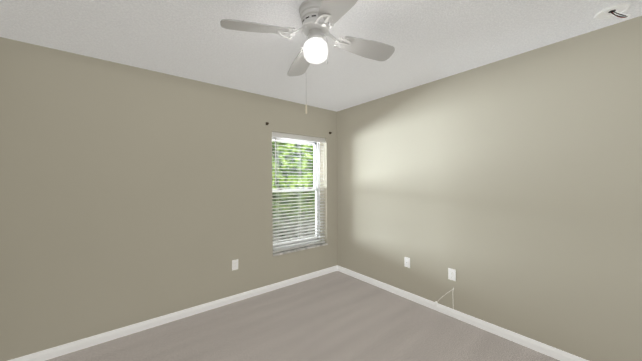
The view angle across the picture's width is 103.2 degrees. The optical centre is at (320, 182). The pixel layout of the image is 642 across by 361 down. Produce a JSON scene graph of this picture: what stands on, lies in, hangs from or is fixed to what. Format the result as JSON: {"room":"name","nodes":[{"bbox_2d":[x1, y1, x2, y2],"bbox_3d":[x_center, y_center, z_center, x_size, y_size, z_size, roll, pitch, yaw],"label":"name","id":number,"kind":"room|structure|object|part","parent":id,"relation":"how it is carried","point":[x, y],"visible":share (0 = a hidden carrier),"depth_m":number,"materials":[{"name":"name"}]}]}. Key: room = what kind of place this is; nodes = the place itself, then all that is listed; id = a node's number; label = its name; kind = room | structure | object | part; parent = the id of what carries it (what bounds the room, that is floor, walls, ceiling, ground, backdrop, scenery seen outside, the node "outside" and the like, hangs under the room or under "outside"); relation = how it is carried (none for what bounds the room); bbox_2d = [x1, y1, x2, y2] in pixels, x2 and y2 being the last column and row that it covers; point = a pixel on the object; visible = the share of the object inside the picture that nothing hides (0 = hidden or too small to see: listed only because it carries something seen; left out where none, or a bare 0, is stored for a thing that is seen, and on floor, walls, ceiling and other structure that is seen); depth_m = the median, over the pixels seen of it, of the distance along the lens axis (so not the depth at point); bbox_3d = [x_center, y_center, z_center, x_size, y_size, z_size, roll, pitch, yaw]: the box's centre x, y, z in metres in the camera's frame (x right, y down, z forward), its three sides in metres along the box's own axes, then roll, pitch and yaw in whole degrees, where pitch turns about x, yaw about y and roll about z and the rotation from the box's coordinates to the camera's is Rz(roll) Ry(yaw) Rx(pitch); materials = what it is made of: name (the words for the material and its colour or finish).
{"room":"empty bedroom","nodes":[
{"label":"empty bedroom","id":0,"kind":"room"},
{"bbox_2d":[0,37,337,360],"bbox_3d":[-1.130,0.146,2.965,3.338,2.440,0.250,-1,1,-39],"label":"wall","id":1,"kind":"structure","parent":0,"point":[130,195],"depth_m":2.30,"materials":[{"name":"paint"}]},
{"bbox_2d":[8,265,336,360],"bbox_3d":[-1.041,1.327,2.875,3.338,0.078,0.014,-1,1,-39],"label":"baseboard","id":2,"kind":"structure","parent":1,"relation":"attached to","point":[57,351],"depth_m":2.43,"materials":[{"name":"white wood"}]},
{"bbox_2d":[232,259,237,270],"bbox_3d":[-0.985,0.941,2.921,0.072,0.116,0.009,-1,1,-39],"label":"electrical outlet","id":3,"kind":"object","parent":1,"relation":"attached to","point":[234,264],"visible":1,"depth_m":2.92,"materials":[{"name":"white plastic"}]},
{"bbox_2d":[272,137,319,249],"bbox_3d":[-0.385,0.122,3.650,0.902,1.565,0.086,-1,1,-39],"label":"window","id":4,"kind":"structure","parent":1,"relation":"in","point":[297,141],"depth_m":3.76,"materials":[{"name":"white plastic"}]},
{"bbox_2d":[272,191,314,242],"bbox_3d":[-0.403,0.474,3.679,0.814,0.772,0.002,-1,1,-39],"label":"screen","id":5,"kind":"object","parent":4,"relation":"attached to","point":[282,199],"depth_m":3.67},
{"bbox_2d":[272,132,325,252],"bbox_3d":[-0.295,0.119,3.539,0.894,1.556,0.081,-1,1,-39],"label":"window blinds","id":6,"kind":"object","parent":4,"relation":"attached to","point":[295,137],"visible":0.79,"depth_m":3.52,"materials":[{"name":"white plastic"}]},
{"bbox_2d":[273,243,327,256],"bbox_3d":[-0.311,0.916,3.572,0.902,0.022,0.189,-1,1,-39],"label":"window sill","id":7,"kind":"structure","parent":1,"relation":"attached to","point":[298,249],"depth_m":3.48,"materials":[{"name":"wood"}]},
{"bbox_2d":[45,271,559,360],"bbox_3d":[-0.020,1.435,1.608,3.578,0.120,3.770,-1,1,-39],"label":"floor","id":8,"kind":"structure","parent":0,"point":[336,316],"depth_m":2.29,"materials":[{"name":"carpet"}]},
{"bbox_2d":[0,0,641,111],"bbox_3d":[-0.033,-1.125,1.580,3.578,0.120,3.770,-1,1,-39],"label":"ceiling","id":9,"kind":"structure","parent":0,"point":[429,41],"depth_m":1.85,"materials":[{"name":"white paint"}]},
{"bbox_2d":[220,0,394,113],"bbox_3d":[-0.032,-0.739,1.568,0.834,0.652,0.834,0,1,26],"label":"ceiling fan","id":10,"kind":"object","parent":9,"relation":"attached to","point":[317,16],"visible":1,"depth_m":1.51,"materials":[{"name":"white"}]},
{"bbox_3d":[-0.032,-0.809,1.567,0.154,0.132,0.154,-1,1,-39],"label":"globe","id":11,"kind":"part","parent":10,"relation":"part of","materials":[{"name":"white glass"}]},
{"bbox_2d":[594,3,630,19],"bbox_3d":[1.820,-1.048,1.590,0.150,0.055,0.150,-1,1,-39],"label":"smoke detector","id":12,"kind":"object","parent":9,"relation":"attached to","point":[613,11],"visible":1,"depth_m":1.58,"materials":[{"name":"white plastic"}]},
{"bbox_2d":[337,16,641,360],"bbox_3d":[1.321,0.136,2.678,0.120,2.440,3.770,-1,1,-39],"label":"wall","id":13,"kind":"structure","parent":0,"point":[509,190],"depth_m":2.15,"materials":[{"name":"paint"}]},
{"bbox_2d":[404,257,409,267],"bbox_3d":[1.006,0.930,2.974,0.017,0.116,0.072,-1,1,-39],"label":"outlet","id":14,"kind":"object","parent":13,"relation":"attached to","point":[406,261],"visible":1,"depth_m":2.97,"materials":[{"name":"white plastic"}]},
{"bbox_2d":[448,268,455,280],"bbox_3d":[1.328,0.929,2.579,0.009,0.116,0.072,-1,1,-39],"label":"electrical outlet","id":15,"kind":"object","parent":13,"relation":"attached to","point":[451,274],"visible":1,"depth_m":2.58,"materials":[{"name":"white plastic"}]},
{"bbox_2d":[337,265,588,360],"bbox_3d":[1.315,1.318,2.598,0.014,0.078,3.400,-1,1,-39],"label":"baseboard","id":16,"kind":"structure","parent":13,"relation":"attached to","point":[545,349],"depth_m":2.40,"materials":[{"name":"white wood"}]},
{"label":"outside","id":17,"kind":"structure","parent":0,"visible":0},
{"bbox_2d":[272,140,314,243],"bbox_3d":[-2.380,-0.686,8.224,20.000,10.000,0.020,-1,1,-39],"label":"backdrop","id":18,"kind":"structure","parent":17,"point":[296,147],"depth_m":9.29,"materials":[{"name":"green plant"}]}
]}

